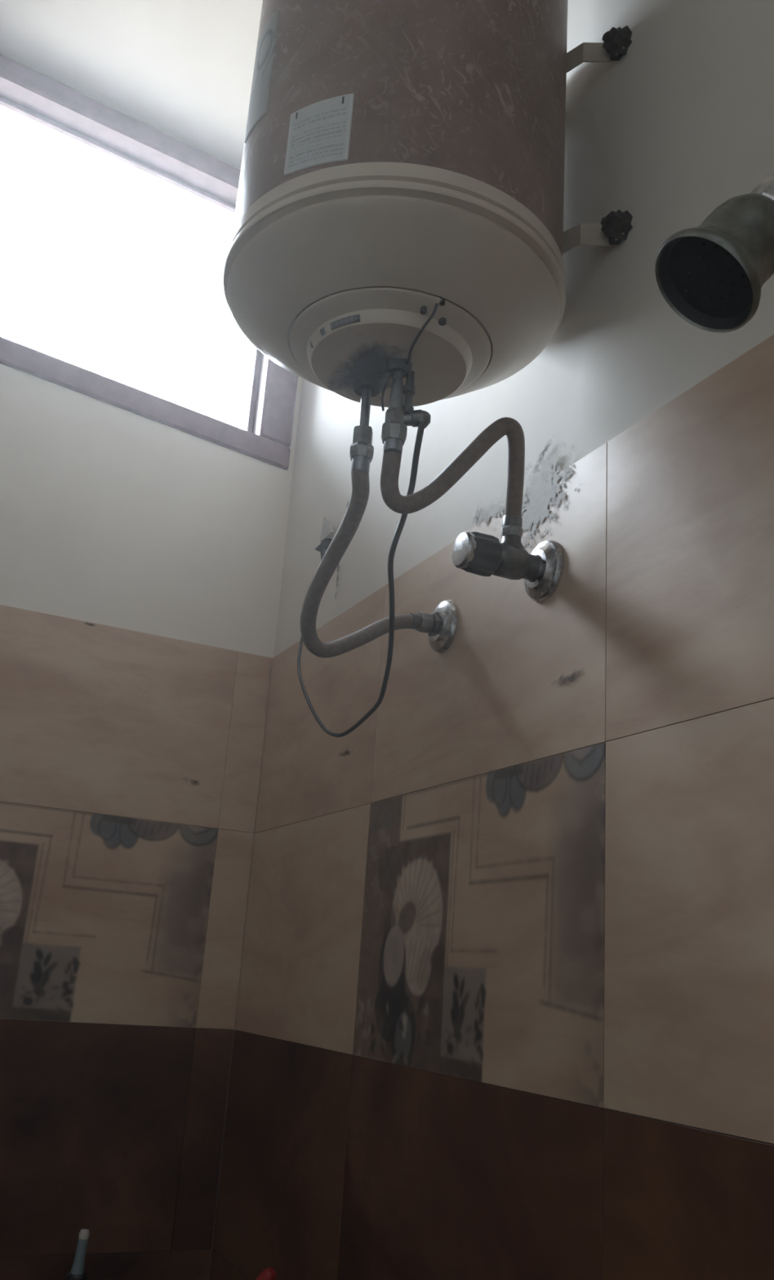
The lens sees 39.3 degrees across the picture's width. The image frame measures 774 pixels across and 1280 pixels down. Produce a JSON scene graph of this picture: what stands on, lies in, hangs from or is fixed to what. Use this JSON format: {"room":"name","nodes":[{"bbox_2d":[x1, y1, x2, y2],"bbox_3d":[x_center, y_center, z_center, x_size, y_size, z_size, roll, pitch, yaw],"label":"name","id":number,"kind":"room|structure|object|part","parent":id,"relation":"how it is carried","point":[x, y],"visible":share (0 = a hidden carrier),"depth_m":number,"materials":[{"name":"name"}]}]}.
{"room":"bathroom","nodes":[
{"label":"bathroom","id":0,"kind":"room"},
{"bbox_2d":[0,0,262,168],"bbox_3d":[-0.328,-1.341,1.046,1.413,0.261,1.923,12,-19,-24],"label":"ceiling","id":1,"kind":"structure","parent":0,"point":[184,69],"depth_m":1.85,"materials":[{"name":"paint"}]},
{"bbox_2d":[0,53,302,1279],"bbox_3d":[-0.928,0.255,1.469,1.533,3.146,0.121,12,-19,-24],"label":"wall","id":2,"kind":"structure","parent":0,"point":[141,557],"depth_m":1.67,"materials":[{"name":"paint"}]},
{"bbox_2d":[0,53,297,470],"bbox_3d":[-0.482,-0.669,1.929,0.695,0.642,0.076,12,-19,-24],"label":"window","id":3,"kind":"structure","parent":2,"relation":"in","point":[31,94],"depth_m":1.94,"materials":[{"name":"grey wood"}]},
{"bbox_3d":[-0.464,-0.920,2.008,0.695,0.114,0.076,12,-19,-24],"label":"frame rail","id":4,"kind":"part","parent":3,"relation":"part of","materials":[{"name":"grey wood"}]},
{"bbox_3d":[-0.499,-0.418,1.849,0.695,0.114,0.076,12,-19,-24],"label":"frame rail","id":5,"kind":"part","parent":3,"relation":"part of","materials":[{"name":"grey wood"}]},
{"bbox_3d":[-0.335,0.948,1.293,0.344,0.060,0.374,12,-19,-24],"label":"corner shelf","id":6,"kind":"object","parent":2,"relation":"attached to","visible":0},
{"bbox_2d":[65,1229,89,1279],"bbox_3d":[-0.406,0.848,1.380,0.051,0.173,0.051,12,-19,-24],"label":"bottle","id":7,"kind":"object","parent":6,"relation":"on","point":[77,1273],"visible":1,"depth_m":1.39,"materials":[{"name":"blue plastic"}]},
{"bbox_2d":[255,1266,276,1279],"bbox_3d":[-0.202,0.855,1.338,0.133,0.160,0.027,-4,-19,24],"label":"tube","id":8,"kind":"object","parent":6,"relation":"on","point":[268,1273],"visible":1,"depth_m":1.33,"materials":[{"name":"plastic"}]},
{"bbox_2d":[208,0,773,1279],"bbox_3d":[0.252,0.236,0.899,0.134,2.994,2.160,12,-19,-24],"label":"wall","id":9,"kind":"structure","parent":0,"point":[504,1006],"depth_m":1.05,"materials":[{"name":"tile"}]},
{"bbox_2d":[222,0,632,426],"bbox_3d":[0.046,-0.605,1.155,0.376,0.842,0.332,12,-19,-24],"label":"water heater","id":10,"kind":"object","parent":9,"relation":"attached to","point":[399,209],"visible":1,"depth_m":0.96,"materials":[{"name":"beige plastic"}]},
{"bbox_3d":[-0.037,-0.286,0.976,0.032,0.006,0.007,-7,-21,31],"label":"name plate","id":11,"kind":"part","parent":10,"relation":"part of","materials":[{"name":"plastic"}]},
{"bbox_2d":[297,422,424,737],"bbox_3d":[-0.041,-0.069,1.324,0.059,0.368,0.705,9,-18,-14],"label":"cable","id":12,"kind":"object","parent":10,"relation":"hanging from","point":[420,428],"visible":0.8,"depth_m":1.12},
{"bbox_2d":[299,424,435,657],"bbox_3d":[-0.036,-0.078,1.162,0.118,0.174,0.305,-1,-18,16],"label":"hose","id":13,"kind":"object","parent":10,"relation":"attached to","point":[362,449],"visible":0.99,"depth_m":1.12,"materials":[{"name":"silver metal"}]},
{"bbox_3d":[0.029,-0.647,1.158,0.324,0.660,0.324,12,-19,-24],"label":"tank","id":14,"kind":"part","parent":10,"relation":"part of","materials":[{"name":"metal"}]},
{"bbox_2d":[380,370,431,428],"bbox_3d":[0.018,-0.224,1.017,0.048,0.069,0.020,5,-18,-3],"label":"valve","id":15,"kind":"object","parent":10,"relation":"attached to","point":[397,410],"visible":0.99,"depth_m":1.01,"materials":[{"name":"silver metal"}]},
{"bbox_3d":[0.021,-0.231,1.018,0.011,0.046,0.011,12,-19,-24],"label":"test lever","id":16,"kind":"part","parent":15,"relation":"part of","materials":[{"name":"grey metal"}]},
{"bbox_2d":[380,417,524,538],"bbox_3d":[0.071,-0.169,1.050,0.188,0.116,0.061,15,-21,-31],"label":"hose","id":17,"kind":"object","parent":15,"relation":"attached to","point":[393,433],"visible":1,"depth_m":1.04,"materials":[{"name":"silver metal"}]},
{"bbox_2d":[427,600,457,653],"bbox_3d":[0.057,-0.018,1.278,0.026,0.064,0.064,12,-19,-24],"label":"flange","id":18,"kind":"object","parent":9,"relation":"attached to","point":[443,633],"visible":0.88,"depth_m":1.26,"materials":[{"name":"silver metal"}]},
{"bbox_2d":[451,531,564,602],"bbox_3d":[0.116,-0.080,1.083,0.102,0.064,0.064,12,-19,-24],"label":"angle valve","id":19,"kind":"object","parent":9,"relation":"attached to","point":[478,553],"visible":1,"depth_m":1.07,"materials":[{"name":"silver metal"}]},
{"bbox_3d":[0.092,-0.085,1.073,0.035,0.041,0.041,12,-19,-24],"label":"knob","id":20,"kind":"part","parent":19,"relation":"part of","materials":[{"name":"silver metal"}]},
{"bbox_2d":[654,172,773,333],"bbox_3d":[0.291,-0.327,0.634,0.278,0.358,0.062,7,-18,-8],"label":"shower head","id":21,"kind":"object","parent":9,"relation":"attached to","point":[712,274],"visible":1,"depth_m":0.57}
]}

